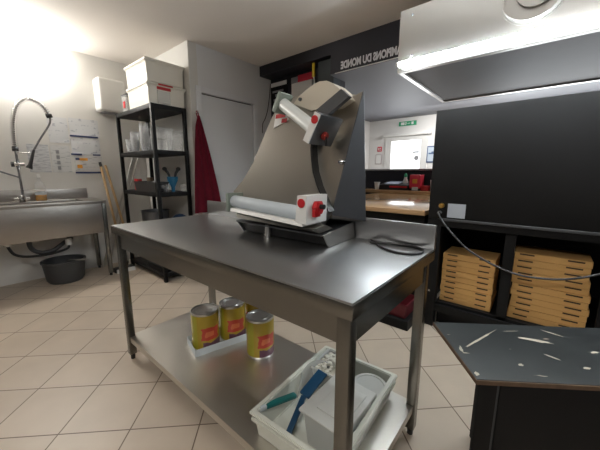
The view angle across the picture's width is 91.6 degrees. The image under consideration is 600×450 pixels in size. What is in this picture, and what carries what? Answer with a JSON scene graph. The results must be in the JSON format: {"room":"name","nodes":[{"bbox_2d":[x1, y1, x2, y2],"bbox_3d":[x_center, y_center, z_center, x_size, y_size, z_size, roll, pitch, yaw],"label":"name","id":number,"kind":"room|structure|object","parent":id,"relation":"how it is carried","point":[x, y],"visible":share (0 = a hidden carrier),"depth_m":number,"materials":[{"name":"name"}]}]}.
{"room":"commercial kitchen","nodes":[
{"label":"commercial kitchen","id":0,"kind":"room"},
{"bbox_2d":[0,32,149,286],"bbox_3d":[-3.717,-0.502,2.286,0.100,2.550,4.790,9,13,39],"label":"wall","id":1,"kind":"structure","parent":0,"point":[68,92],"depth_m":3.33,"materials":[{"name":"paint"}]},
{"bbox_2d":[26,144,51,171],"bbox_3d":[-2.860,-0.730,3.199,0.003,0.300,0.180,9,13,39],"label":"notice","id":2,"kind":"object","parent":1,"relation":"attached to","point":[41,162],"visible":0.93,"depth_m":3.21,"materials":[{"name":"white paper"}]},
{"bbox_2d":[0,188,87,201],"bbox_3d":[-3.181,-0.266,2.878,0.020,0.130,1.810,9,13,39],"label":"backsplash","id":3,"kind":"structure","parent":1,"relation":"attached to","point":[69,193],"depth_m":3.29,"materials":[{"name":"metal"}]},
{"bbox_2d":[46,117,69,143],"bbox_3d":[-2.731,-1.071,3.293,0.003,0.280,0.180,9,13,39],"label":"notice","id":4,"kind":"object","parent":1,"relation":"attached to","point":[58,129],"visible":0.79,"depth_m":3.29,"materials":[{"name":"white paper"}]},
{"bbox_2d":[50,145,71,171],"bbox_3d":[-2.734,-0.755,3.342,0.007,0.300,0.175,9,13,39],"label":"notice","id":5,"kind":"object","parent":1,"relation":"attached to","point":[60,155],"visible":1,"depth_m":3.34,"materials":[{"name":"paper"}]},
{"bbox_2d":[68,118,98,138],"bbox_3d":[-2.570,-1.149,3.470,0.007,0.210,0.295,9,13,39],"label":"notice","id":6,"kind":"object","parent":1,"relation":"attached to","point":[84,128],"visible":1,"depth_m":3.47,"materials":[{"name":"white paper"}]},
{"bbox_2d":[70,137,100,155],"bbox_3d":[-2.575,-0.937,3.502,0.007,0.198,0.300,9,13,39],"label":"notice","id":7,"kind":"object","parent":1,"relation":"attached to","point":[79,146],"visible":1,"depth_m":3.50,"materials":[{"name":"white paper"}]},
{"bbox_2d":[74,156,102,172],"bbox_3d":[-2.567,-0.732,3.549,0.007,0.207,0.285,9,13,39],"label":"notice","id":8,"kind":"object","parent":1,"relation":"attached to","point":[83,164],"visible":0.93,"depth_m":3.54,"materials":[{"name":"paper"}]},
{"bbox_2d":[93,77,126,114],"bbox_3d":[-2.313,-1.554,3.554,0.200,0.390,0.290,9,13,39],"label":"dispenser","id":9,"kind":"object","parent":1,"relation":"attached to","point":[108,98],"visible":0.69,"depth_m":3.47,"materials":[{"name":"white plastic"}]},
{"bbox_2d":[100,111,117,114],"bbox_3d":[-2.313,-1.371,3.587,0.120,0.017,0.210,9,13,39],"label":"outlet","id":10,"kind":"object","parent":9,"relation":"attached to","point":[102,112],"depth_m":3.54,"materials":[{"name":"white plastic"}]},
{"bbox_2d":[143,40,202,217],"bbox_3d":[-1.664,-0.757,3.732,1.350,2.550,0.100,9,13,39],"label":"wall","id":11,"kind":"structure","parent":0,"point":[169,130],"depth_m":3.41,"materials":[{"name":"paint"}]},
{"bbox_2d":[195,111,220,213],"bbox_3d":[-1.081,-0.703,3.312,0.088,1.114,0.365,9,13,39],"label":"apron","id":12,"kind":"object","parent":11,"relation":"hanging from","point":[206,186],"visible":0.98,"depth_m":3.28,"materials":[{"name":"red fabric"}]},
{"bbox_2d":[0,0,432,66],"bbox_3d":[-0.693,-1.504,0.391,7.100,0.100,6.100,9,13,39],"label":"ceiling","id":13,"kind":"structure","parent":0,"point":[259,33],"depth_m":2.72,"materials":[{"name":"paint"}]},
{"bbox_2d":[196,44,270,158],"bbox_3d":[-0.764,-0.773,3.829,0.100,2.550,1.210,9,13,39],"label":"wall","id":14,"kind":"structure","parent":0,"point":[216,70],"depth_m":3.54,"materials":[{"name":"paint"}]},
{"bbox_2d":[195,85,258,213],"bbox_3d":[-0.879,-0.536,3.710,0.129,2.125,0.890,9,13,39],"label":"door","id":15,"kind":"structure","parent":14,"relation":"attached to","point":[232,136],"depth_m":3.60,"materials":[{"name":"paint"}]},
{"bbox_2d":[262,84,270,132],"bbox_3d":[-0.457,-1.584,3.963,0.010,0.661,0.175,9,13,39],"label":"lead","id":16,"kind":"object","parent":14,"relation":"attached to","point":[270,84],"visible":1,"depth_m":3.97,"materials":[{"name":"black plastic"}]},
{"bbox_2d":[0,260,475,449],"bbox_3d":[0.237,0.910,1.950,7.100,0.100,9.000,9,13,39],"label":"floor","id":17,"kind":"structure","parent":0,"point":[70,380],"depth_m":1.76,"materials":[{"name":"tile"}]},
{"bbox_2d":[0,188,112,274],"bbox_3d":[-2.993,0.192,2.801,0.510,1.005,1.897,9,13,39],"label":"sink","id":18,"kind":"object","parent":17,"relation":"on","point":[69,212],"visible":1,"depth_m":3.04,"materials":[{"name":"metal"}]},
{"bbox_2d":[0,96,52,201],"bbox_3d":[-2.881,-0.763,2.928,0.080,1.072,0.713,7,12,35],"label":"tap","id":19,"kind":"object","parent":18,"relation":"on","point":[17,163],"visible":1,"depth_m":2.98,"materials":[{"name":"silver metal"}]},
{"bbox_2d":[35,174,46,200],"bbox_3d":[-2.822,-0.406,3.164,0.098,0.285,0.098,9,13,39],"label":"soap bottle","id":20,"kind":"object","parent":18,"relation":"on","point":[40,195],"visible":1,"depth_m":3.15,"materials":[{"name":"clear plastic"}]},
{"bbox_2d":[40,254,85,284],"bbox_3d":[-2.626,0.498,3.263,0.404,0.242,0.404,9,13,39],"label":"bucket","id":21,"kind":"object","parent":17,"relation":"on","point":[58,270],"visible":0.98,"depth_m":3.16,"materials":[{"name":"grey plastic"}]},
{"bbox_2d":[98,162,128,264],"bbox_3d":[-2.357,-0.131,3.724,0.276,1.317,0.095,4,11,19],"label":"broom","id":22,"kind":"object","parent":17,"relation":"on","point":[100,163],"visible":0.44,"depth_m":3.67,"materials":[{"name":"brown wood"}]},
{"bbox_2d":[104,165,134,256],"bbox_3d":[-2.318,-0.131,3.825,0.291,1.282,0.120,0,10,-1],"label":"broom","id":23,"kind":"object","parent":17,"relation":"on","point":[105,166],"visible":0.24,"depth_m":3.74,"materials":[{"name":"brown wood"}]},
{"bbox_2d":[102,140,137,266],"bbox_3d":[-2.356,-0.304,3.833,0.024,1.628,0.604,7,12,35],"label":"metal pole","id":24,"kind":"object","parent":17,"relation":"on","point":[135,147],"visible":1,"depth_m":3.83,"materials":[{"name":"metal"}]},
{"bbox_2d":[107,144,141,265],"bbox_3d":[-2.316,-0.312,3.880,0.024,1.628,0.609,7,12,35],"label":"metal pole","id":25,"kind":"object","parent":17,"relation":"on","point":[135,166],"visible":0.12,"depth_m":3.90,"materials":[{"name":"metal"}]},
{"bbox_2d":[113,264,135,273],"bbox_3d":[-2.156,0.538,3.585,0.140,0.050,0.220,9,13,39],"label":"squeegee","id":26,"kind":"object","parent":17,"relation":"on","point":[131,267],"visible":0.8,"depth_m":3.56,"materials":[{"name":"white plastic"}]},
{"bbox_2d":[115,102,192,282],"bbox_3d":[-1.711,-0.364,3.466,0.945,1.870,0.375,9,13,39],"label":"storage rack","id":27,"kind":"object","parent":17,"relation":"on","point":[150,112],"visible":0.61,"depth_m":3.23,"materials":[{"name":"black metal"}]},
{"bbox_2d":[121,93,127,107],"bbox_3d":[-1.963,-1.408,3.420,0.148,0.200,0.188,9,13,39],"label":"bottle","id":28,"kind":"object","parent":27,"relation":"on","point":[125,94],"visible":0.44,"depth_m":3.35,"materials":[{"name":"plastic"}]},
{"bbox_2d":[141,131,146,150],"bbox_3d":[-1.914,-1.015,3.581,0.060,0.270,0.060,9,13,39],"label":"cup stack","id":29,"kind":"object","parent":27,"relation":"on","point":[143,141],"visible":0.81,"depth_m":3.56,"materials":[{"name":"white plastic"}]},
{"bbox_2d":[117,103,182,121],"bbox_3d":[-1.710,-1.262,3.306,0.935,0.045,0.367,9,13,39],"label":"shelf","id":30,"kind":"object","parent":27,"relation":"attached to","point":[141,113],"depth_m":3.18,"materials":[{"name":"black metal"}]},
{"bbox_2d":[134,181,168,191],"bbox_3d":[-1.684,-0.436,3.301,0.552,0.110,0.162,9,13,39],"label":"basket","id":31,"kind":"object","parent":27,"relation":"on","point":[147,186],"visible":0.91,"depth_m":3.20,"materials":[{"name":"plastic"}]},
{"bbox_2d":[121,150,185,157],"bbox_3d":[-1.710,-0.820,3.385,0.935,0.045,0.367,9,13,39],"label":"shelf","id":32,"kind":"object","parent":27,"relation":"attached to","point":[147,153],"depth_m":3.18,"materials":[{"name":"black metal"}]},
{"bbox_2d":[141,208,169,220],"bbox_3d":[-1.762,-0.078,3.571,0.324,0.210,0.324,9,13,39],"label":"stock pot","id":33,"kind":"object","parent":27,"relation":"on","point":[147,214],"visible":0.4,"depth_m":3.44,"materials":[{"name":"metal"}]},
{"bbox_2d":[132,256,178,276],"bbox_3d":[-1.712,0.480,3.617,0.935,0.045,0.367,9,13,39],"label":"shelf","id":34,"kind":"object","parent":27,"relation":"attached to","point":[143,262],"depth_m":3.45,"materials":[{"name":"black metal"}]},
{"bbox_2d":[126,80,185,108],"bbox_3d":[-1.567,-1.373,3.184,0.530,0.215,0.413,9,13,39],"label":"storage box","id":35,"kind":"object","parent":27,"relation":"on","point":[145,92],"visible":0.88,"depth_m":3.02,"materials":[{"name":"beige plastic"}]},
{"bbox_2d":[124,56,183,88],"bbox_3d":[-1.568,-1.587,3.146,0.528,0.220,0.413,9,13,39],"label":"storage box","id":36,"kind":"object","parent":35,"relation":"on","point":[145,68],"visible":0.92,"depth_m":2.98,"materials":[{"name":"beige plastic"}]},
{"bbox_2d":[125,189,187,196],"bbox_3d":[-1.711,-0.386,3.462,0.935,0.045,0.367,9,13,39],"label":"shelf","id":37,"kind":"object","parent":27,"relation":"attached to","point":[131,191],"depth_m":3.21,"materials":[{"name":"black metal"}]},
{"bbox_2d":[148,261,171,271],"bbox_3d":[-1.570,0.462,3.443,0.400,0.052,0.260,9,13,39],"label":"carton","id":38,"kind":"object","parent":27,"relation":"on","point":[152,264],"visible":0.22,"depth_m":3.34,"materials":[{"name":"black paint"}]},
{"bbox_2d":[167,177,177,191],"bbox_3d":[-1.418,-0.456,3.256,0.116,0.165,0.116,9,13,39],"label":"funnel","id":39,"kind":"object","parent":27,"relation":"on","point":[172,181],"visible":0.98,"depth_m":3.22,"materials":[{"name":"blue plastic"}]},
{"bbox_2d":[162,167,170,176],"bbox_3d":[-1.466,-0.536,3.236,0.107,0.214,0.045,-4,11,-24],"label":"tool","id":40,"kind":"object","parent":39,"relation":"in","point":[163,168],"visible":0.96,"depth_m":3.21,"materials":[{"name":"black plastic"}]},
{"bbox_2d":[174,167,180,176],"bbox_3d":[-1.387,-0.543,3.276,0.044,0.214,0.109,9,13,39],"label":"tool","id":41,"kind":"object","parent":39,"relation":"in","point":[178,169],"visible":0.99,"depth_m":3.26,"materials":[{"name":"black plastic"}]},
{"bbox_2d":[172,214,185,217],"bbox_3d":[-1.386,-0.037,3.369,0.180,0.190,0.200,9,13,39],"label":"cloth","id":42,"kind":"object","parent":27,"relation":"on","point":[176,215],"visible":0.26,"depth_m":3.32,"materials":[{"name":"fabric"}]},
{"bbox_2d":[111,201,436,449],"bbox_3d":[-0.287,0.434,1.544,1.647,0.980,0.673,9,13,39],"label":"work table","id":43,"kind":"object","parent":17,"relation":"on","point":[337,293],"visible":0.83,"depth_m":1.22,"materials":[{"name":"metal"}]},
{"bbox_2d":[187,327,246,357],"bbox_3d":[-0.432,0.692,1.862,0.510,0.042,0.176,-7,12,-34],"label":"cardboard tray","id":44,"kind":"object","parent":43,"relation":"on","point":[222,344],"visible":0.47,"depth_m":1.74,"materials":[{"name":"white cardboard"}]},
{"bbox_2d":[190,303,219,349],"bbox_3d":[-0.568,0.612,1.752,0.158,0.232,0.158,3,10,15],"label":"can","id":45,"kind":"object","parent":44,"relation":"on","point":[204,317],"visible":0.95,"depth_m":1.69,"materials":[{"name":"metal"}]},
{"bbox_2d":[219,297,245,340],"bbox_3d":[-0.427,0.595,1.848,0.158,0.232,0.158,5,11,25],"label":"can","id":46,"kind":"object","parent":44,"relation":"on","point":[231,309],"visible":0.86,"depth_m":1.79,"materials":[{"name":"metal"}]},
{"bbox_2d":[245,303,258,327],"bbox_3d":[-0.287,0.578,1.944,0.158,0.232,0.158,-4,11,-20],"label":"can","id":47,"kind":"object","parent":44,"relation":"on","point":[248,307],"visible":0.04,"depth_m":1.87,"materials":[{"name":"metal"}]},
{"bbox_2d":[246,309,273,359],"bbox_3d":[-0.229,0.627,1.686,0.158,0.232,0.158,3,11,18],"label":"can","id":48,"kind":"object","parent":43,"relation":"on","point":[259,323],"visible":0.9,"depth_m":1.62,"materials":[{"name":"metal"}]},
{"bbox_2d":[131,305,412,449],"bbox_3d":[-0.288,0.778,1.605,1.599,0.036,0.625,9,13,39],"label":"shelf","id":49,"kind":"object","parent":43,"relation":"attached to","point":[226,383],"depth_m":1.49,"materials":[{"name":"metal"}]},
{"bbox_2d":[226,81,365,246],"bbox_3d":[-0.088,-0.306,1.433,0.749,0.717,0.358,9,13,39],"label":"roller","id":50,"kind":"object","parent":43,"relation":"on","point":[307,170],"visible":1,"depth_m":1.33,"materials":[{"name":"metal"}]},
{"bbox_2d":[249,346,396,449],"bbox_3d":[0.126,0.766,1.256,0.394,0.112,0.564,8,13,36],"label":"crate","id":51,"kind":"object","parent":43,"relation":"on","point":[272,423],"visible":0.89,"depth_m":1.22,"materials":[{"name":"plastic"}]},
{"bbox_2d":[260,392,296,411],"bbox_3d":[-0.092,0.741,1.226,0.185,0.053,0.028,-8,13,-38],"label":"brush","id":52,"kind":"object","parent":51,"relation":"in","point":[288,397],"visible":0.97,"depth_m":1.22,"materials":[{"name":"teal plastic"}]},
{"bbox_2d":[286,369,326,433],"bbox_3d":[0.015,0.743,1.240,0.070,0.110,0.289,7,12,35],"label":"spatula","id":53,"kind":"object","parent":51,"relation":"in","point":[319,376],"visible":0.8,"depth_m":1.26,"materials":[{"name":"blue plastic"}]},
{"bbox_2d":[310,349,335,388],"bbox_3d":[0.162,0.717,1.429,0.162,0.134,0.182,8,13,36],"label":"tub","id":54,"kind":"object","parent":51,"relation":"in","point":[326,362],"visible":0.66,"depth_m":1.40,"materials":[{"name":"plastic"}]},
{"bbox_2d":[299,375,375,449],"bbox_3d":[0.150,0.752,1.141,0.192,0.166,0.260,9,13,39],"label":"tub","id":55,"kind":"object","parent":51,"relation":"in","point":[318,410],"visible":0.62,"depth_m":1.09,"materials":[{"name":"plastic"}]},
{"bbox_2d":[355,373,386,404],"bbox_3d":[0.311,0.757,1.309,0.156,0.097,0.156,9,13,39],"label":"tub","id":56,"kind":"object","parent":51,"relation":"in","point":[374,383],"visible":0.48,"depth_m":1.32,"materials":[{"name":"plastic"}]},
{"bbox_2d":[370,239,424,254],"bbox_3d":[0.382,0.092,1.222,0.263,0.009,0.150,9,13,39],"label":"power cable","id":57,"kind":"object","parent":43,"relation":"on","point":[372,240],"visible":1,"depth_m":1.21,"materials":[{"name":"black plastic"}]},
{"bbox_2d":[379,311,412,330],"bbox_3d":[0.661,0.717,2.536,0.660,0.075,0.300,9,13,39],"label":"plinth","id":58,"kind":"object","parent":17,"relation":"on","point":[405,324],"visible":0.2,"depth_m":2.27,"materials":[{"name":"black paint"}]},
{"bbox_2d":[388,294,413,318],"bbox_3d":[0.783,0.642,2.418,0.288,0.115,0.248,9,13,39],"label":"crate","id":59,"kind":"object","parent":58,"relation":"on","point":[403,309],"visible":0.2,"depth_m":2.30,"materials":[{"name":"plastic"}]},
{"bbox_2d":[366,193,429,294],"bbox_3d":[1.049,0.154,3.345,1.200,0.900,1.690,9,13,39],"label":"countertop","id":60,"kind":"structure","parent":17,"relation":"on","point":[395,207],"depth_m":2.57,"materials":[{"name":"brown wood"}]},
{"bbox_2d":[365,169,431,194],"bbox_3d":[1.612,-0.217,4.431,2.000,1.250,0.690,9,13,39],"label":"countertop","id":61,"kind":"structure","parent":17,"relation":"on","point":[371,175],"depth_m":4.46,"materials":[{"name":"brown wood"}]},
{"bbox_2d":[374,182,379,188],"bbox_3d":[1.192,-0.612,4.515,0.086,0.106,0.086,9,13,39],"label":"paper cup","id":62,"kind":"object","parent":61,"relation":"on","point":[376,183],"visible":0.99,"depth_m":4.49,"materials":[{"name":"white paper"}]},
{"bbox_2d":[380,181,409,189],"bbox_3d":[1.438,-0.589,4.344,0.420,0.123,0.246,9,13,39],"label":"pad","id":63,"kind":"object","parent":61,"relation":"on","point":[388,185],"visible":0.88,"depth_m":4.28,"materials":[{"name":"black plastic"}]},
{"bbox_2d":[365,188,429,194],"bbox_3d":[1.519,-0.490,4.270,2.000,0.045,0.400,9,13,39],"label":"shelf","id":64,"kind":"object","parent":61,"relation":"attached to","point":[367,190],"depth_m":4.14,"materials":[{"name":"brown wood"}]},
{"bbox_2d":[403,173,407,183],"bbox_3d":[1.545,-0.636,4.275,0.076,0.240,0.076,9,13,39],"label":"sauce bottle","id":65,"kind":"object","parent":61,"relation":"on","point":[405,180],"visible":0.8,"depth_m":4.25,"materials":[{"name":"white plastic"}]},
{"bbox_2d":[409,175,423,190],"bbox_3d":[1.660,-0.604,4.151,0.150,0.220,0.188,9,13,39],"label":"box","id":66,"kind":"object","parent":61,"relation":"on","point":[416,181],"visible":0.86,"depth_m":4.08,"materials":[{"name":"red cardboard"}]},
{"bbox_2d":[420,186,429,190],"bbox_3d":[1.742,-0.511,4.062,0.100,0.070,0.080,9,13,39],"label":"carton","id":67,"kind":"object","parent":61,"relation":"on","point":[423,188],"visible":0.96,"depth_m":4.03,"materials":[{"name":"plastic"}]},
{"bbox_2d":[424,218,599,327],"bbox_3d":[2.273,0.448,1.850,2.565,0.853,1.006,9,13,39],"label":"stand","id":68,"kind":"object","parent":17,"relation":"on","point":[497,239],"visible":0.39,"depth_m":2.24,"materials":[{"name":"black paint"}]},
{"bbox_2d":[439,294,494,311],"bbox_3d":[1.316,0.570,2.295,0.340,0.041,0.261,9,13,39],"label":"pizza box","id":69,"kind":"object","parent":68,"relation":"on","point":[442,297],"visible":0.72,"depth_m":2.19,"materials":[{"name":"cardboard"}]},
{"bbox_2d":[440,289,496,306],"bbox_3d":[1.319,0.528,2.287,0.340,0.041,0.261,9,13,40],"label":"pizza box","id":70,"kind":"object","parent":69,"relation":"on","point":[443,292],"visible":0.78,"depth_m":2.18,"materials":[{"name":"cardboard"}]},
{"bbox_2d":[440,284,496,300],"bbox_3d":[1.314,0.486,2.280,0.340,0.041,0.261,9,13,40],"label":"pizza box","id":71,"kind":"object","parent":70,"relation":"on","point":[442,286],"visible":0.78,"depth_m":2.17,"materials":[{"name":"cardboard"}]},
{"bbox_2d":[441,279,496,294],"bbox_3d":[1.318,0.444,2.274,0.340,0.041,0.261,8,13,39],"label":"pizza box","id":72,"kind":"object","parent":71,"relation":"on","point":[443,281],"visible":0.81,"depth_m":2.17,"materials":[{"name":"cardboard"}]},
{"bbox_2d":[441,274,497,288],"bbox_3d":[1.319,0.402,2.268,0.340,0.041,0.261,9,13,40],"label":"pizza box","id":73,"kind":"object","parent":72,"relation":"on","point":[444,276],"visible":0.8,"depth_m":2.16,"materials":[{"name":"cardboard"}]},
{"bbox_2d":[442,268,498,283],"bbox_3d":[1.316,0.361,2.256,0.340,0.041,0.261,9,13,40],"label":"pizza box","id":74,"kind":"object","parent":73,"relation":"on","point":[475,277],"visible":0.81,"depth_m":2.15,"materials":[{"name":"cardboard"}]},
{"bbox_2d":[442,263,498,277],"bbox_3d":[1.319,0.317,2.258,0.340,0.041,0.261,8,13,39],"label":"pizza box","id":75,"kind":"object","parent":74,"relation":"on","point":[445,266],"visible":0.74,"depth_m":2.15,"materials":[{"name":"cardboard"}]},
{"bbox_2d":[443,258,499,271],"bbox_3d":[1.318,0.276,2.247,0.340,0.041,0.261,8,13,39],"label":"pizza box","id":76,"kind":"object","parent":75,"relation":"on","point":[445,260],"visible":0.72,"depth_m":2.14,"materials":[{"name":"cardboard"}]},
{"bbox_2d":[443,246,500,265],"bbox_3d":[1.320,0.234,2.243,0.340,0.041,0.261,9,13,39],"label":"pizza box","id":77,"kind":"object","parent":76,"relation":"on","point":[457,253],"visible":0.87,"depth_m":2.19,"materials":[{"name":"cardboard"}]},
{"bbox_2d":[428,91,599,235],"bbox_3d":[2.265,-0.347,1.697,2.565,0.780,1.032,9,13,39],"label":"wall panel","id":78,"kind":"object","parent":68,"relation":"on","point":[534,164],"visible":0.87,"depth_m":1.80,"materials":[{"name":"paint"}]},
{"bbox_2d":[447,204,465,218],"bbox_3d":[1.115,-0.099,2.081,0.115,0.100,0.003,9,13,39],"label":"plate","id":79,"kind":"object","parent":78,"relation":"attached to","point":[454,210],"visible":1,"depth_m":2.08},
{"bbox_2d":[438,213,599,280],"bbox_3d":[1.475,0.145,1.772,1.226,0.378,0.068,9,13,39],"label":"cable","id":80,"kind":"object","parent":78,"relation":"hanging from","point":[442,221],"visible":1,"depth_m":1.85,"materials":[{"name":"grey rubber"}]},
{"bbox_2d":[435,279,599,327],"bbox_3d":[2.298,0.683,1.847,2.470,0.020,0.900,9,13,39],"label":"shelf","id":81,"kind":"object","parent":68,"relation":"attached to","point":[593,306],"depth_m":2.12,"materials":[{"name":"black paint"}]},
{"bbox_2d":[506,302,572,326],"bbox_3d":[1.671,0.621,2.011,0.384,0.041,0.261,9,13,40],"label":"pizza box","id":82,"kind":"object","parent":68,"relation":"on","point":[539,321],"visible":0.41,"depth_m":1.94,"materials":[{"name":"cardboard"}]},
{"bbox_2d":[508,305,585,327],"bbox_3d":[1.675,0.580,1.999,0.384,0.041,0.261,8,13,39],"label":"pizza box","id":83,"kind":"object","parent":82,"relation":"on","point":[561,320],"visible":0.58,"depth_m":1.89,"materials":[{"name":"cardboard"}]},
{"bbox_2d":[509,298,586,322],"bbox_3d":[1.678,0.538,1.991,0.384,0.041,0.261,8,13,39],"label":"pizza box","id":84,"kind":"object","parent":83,"relation":"on","point":[554,312],"visible":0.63,"depth_m":1.88,"materials":[{"name":"cardboard"}]},
{"bbox_2d":[511,294,589,316],"bbox_3d":[1.679,0.498,1.976,0.384,0.041,0.261,9,13,40],"label":"pizza box","id":85,"kind":"object","parent":84,"relation":"on","point":[537,302],"visible":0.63,"depth_m":1.87,"materials":[{"name":"cardboard"}]},
{"bbox_2d":[510,286,588,309],"bbox_3d":[1.671,0.456,1.972,0.384,0.041,0.261,9,13,40],"label":"pizza box","id":86,"kind":"object","parent":85,"relation":"on","point":[552,299],"visible":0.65,"depth_m":1.86,"materials":[{"name":"cardboard"}]},
{"bbox_2d":[512,282,590,303],"bbox_3d":[1.675,0.414,1.962,0.384,0.041,0.261,9,13,40],"label":"pizza box","id":87,"kind":"object","parent":86,"relation":"on","point":[556,293],"visible":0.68,"depth_m":1.85,"materials":[{"name":"cardboard"}]},
{"bbox_2d":[511,276,589,295],"bbox_3d":[1.669,0.370,1.969,0.384,0.041,0.261,8,13,39],"label":"pizza box","id":88,"kind":"object","parent":87,"relation":"on","point":[532,282],"visible":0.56,"depth_m":1.86,"materials":[{"name":"cardboard"}]},
{"bbox_2d":[512,270,590,289],"bbox_3d":[1.666,0.329,1.956,0.384,0.041,0.261,9,13,40],"label":"pizza box","id":89,"kind":"object","parent":88,"relation":"on","point":[573,283],"visible":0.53,"depth_m":1.83,"materials":[{"name":"cardboard"}]},
{"bbox_2d":[513,264,588,282],"bbox_3d":[1.660,0.286,1.956,0.384,0.041,0.261,9,13,40],"label":"pizza box","id":90,"kind":"object","parent":89,"relation":"on","point":[548,272],"visible":0.42,"depth_m":1.85,"materials":[{"name":"cardboard"}]},
{"bbox_2d":[514,257,590,275],"bbox_3d":[1.658,0.244,1.947,0.384,0.041,0.261,8,13,39],"label":"pizza box","id":91,"kind":"object","parent":90,"relation":"on","point":[545,265],"visible":0.49,"depth_m":1.84,"materials":[{"name":"cardboard"}]},
{"bbox_2d":[514,244,593,268],"bbox_3d":[1.665,0.203,1.938,0.384,0.041,0.261,9,13,40],"label":"pizza box","id":92,"kind":"object","parent":91,"relation":"on","point":[570,258],"visible":0.86,"depth_m":1.88,"materials":[{"name":"cardboard"}]},
{"bbox_2d":[433,322,599,449],"bbox_3d":[1.065,0.732,1.106,1.000,0.552,0.365,1,10,4],"label":"table","id":93,"kind":"object","parent":17,"relation":"on","point":[537,387],"visible":1,"depth_m":0.94,"materials":[{"name":"black paint"}]},
{"bbox_2d":[271,67,344,117],"bbox_3d":[0.021,-0.783,3.892,1.220,2.550,0.100,9,13,39],"label":"wall","id":94,"kind":"structure","parent":0,"point":[288,77],"depth_m":3.73,"materials":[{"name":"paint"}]},
{"bbox_2d":[271,80,287,114],"bbox_3d":[-0.278,-1.703,3.908,0.290,0.395,0.023,9,13,39],"label":"poster","id":95,"kind":"object","parent":94,"relation":"attached to","point":[282,86],"visible":0.51,"depth_m":3.90,"materials":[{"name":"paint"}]},
{"bbox_2d":[291,72,312,96],"bbox_3d":[0.032,-1.621,3.651,0.350,0.485,0.034,9,13,39],"label":"board","id":96,"kind":"object","parent":94,"relation":"attached to","point":[301,83],"visible":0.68,"depth_m":3.62,"materials":[{"name":"white paper"}]},
{"bbox_2d":[260,19,399,79],"bbox_3d":[1.659,-1.700,2.130,5.550,0.120,0.200,9,13,39],"label":"trim","id":97,"kind":"structure","parent":94,"relation":"attached to","point":[303,61],"depth_m":3.19,"materials":[{"name":"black paint"}]},
{"bbox_2d":[330,34,399,73],"bbox_3d":[2.119,-1.487,1.839,4.430,0.195,0.303,9,13,39],"label":"sign","id":98,"kind":"object","parent":94,"relation":"attached to","point":[387,48],"depth_m":2.86,"materials":[{"name":"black paint"}]},
{"bbox_2d":[335,57,397,73],"bbox_3d":[2.043,-1.363,1.723,4.370,0.006,0.008,9,13,39],"label":"trim","id":99,"kind":"structure","parent":98,"relation":"attached to","point":[396,57],"depth_m":2.87,"materials":[{"name":"grey metal"}]},
{"bbox_2d":[318,59,339,85],"bbox_3d":[0.330,-0.645,3.493,0.210,2.420,0.140,9,13,39],"label":"wall pillar","id":100,"kind":"structure","parent":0,"point":[324,67],"depth_m":3.25,"materials":[{"name":"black paint"}]},
{"bbox_2d":[312,63,314,83],"bbox_3d":[0.160,-1.695,3.341,0.044,0.301,0.020,9,13,39],"label":"brush","id":101,"kind":"object","parent":100,"relation":"hanging from","point":[313,64],"visible":0.9,"depth_m":3.33,"materials":[{"name":"yellow plastic"}]},
{"bbox_2d":[365,121,369,168],"bbox_3d":[0.555,-0.860,5.248,0.100,2.225,2.650,9,13,39],"label":"wall","id":102,"kind":"structure","parent":0,"point":[367,123],"depth_m":6.03,"materials":[{"name":"paint"}]},
{"bbox_2d":[368,114,436,168],"bbox_3d":[3.525,-0.732,4.556,5.550,2.225,0.100,9,13,39],"label":"wall","id":103,"kind":"structure","parent":0,"point":[426,122],"depth_m":5.76,"materials":[{"name":"paint"}]},
{"bbox_2d":[375,154,381,163],"bbox_3d":[1.615,-1.351,6.001,0.135,0.200,0.018,9,13,39],"label":"wall frame","id":104,"kind":"object","parent":103,"relation":"attached to","point":[378,159],"visible":1,"depth_m":5.99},
{"bbox_2d":[382,130,431,168],"bbox_3d":[2.029,-0.800,5.737,0.930,1.940,0.150,9,13,39],"label":"door","id":105,"kind":"structure","parent":103,"relation":"in","point":[420,135],"depth_m":5.54,"materials":[{"name":"white paint"}]},
{"bbox_2d":[399,120,416,125],"bbox_3d":[2.041,-1.927,5.531,0.330,0.080,0.023,9,13,39],"label":"exit sign","id":106,"kind":"object","parent":103,"relation":"attached to","point":[414,122],"visible":1,"depth_m":5.52,"materials":[{"name":"green plastic"}]},
{"bbox_2d":[426,146,433,162],"bbox_3d":[2.429,-1.290,5.314,0.235,0.295,0.021,9,13,39],"label":"poster","id":107,"kind":"object","parent":103,"relation":"attached to","point":[430,149],"visible":0.51,"depth_m":5.34,"materials":[{"name":"white paper"}]},
{"bbox_2d":[331,58,599,121],"bbox_3d":[2.616,-1.673,3.210,5.650,0.100,3.048,9,13,39],"label":"ceiling","id":108,"kind":"structure","parent":0,"point":[388,95],"depth_m":3.90,"materials":[{"name":"grey paint"}]},
{"bbox_2d":[397,0,599,102],"bbox_3d":[2.088,-1.217,1.649,2.675,0.400,1.240,9,13,39],"label":"extraction hood","id":109,"kind":"object","parent":108,"relation":"attached to","point":[570,56],"visible":1,"depth_m":1.90,"materials":[{"name":"metal"}]},
{"bbox_2d":[396,13,599,67],"bbox_3d":[1.504,-1.018,1.410,2.120,0.033,0.046,9,13,39],"label":"fluorescent tube","id":110,"kind":"object","parent":109,"relation":"attached to","point":[592,19],"visible":1,"depth_m":1.67,"materials":[{"name":"white plastic"}]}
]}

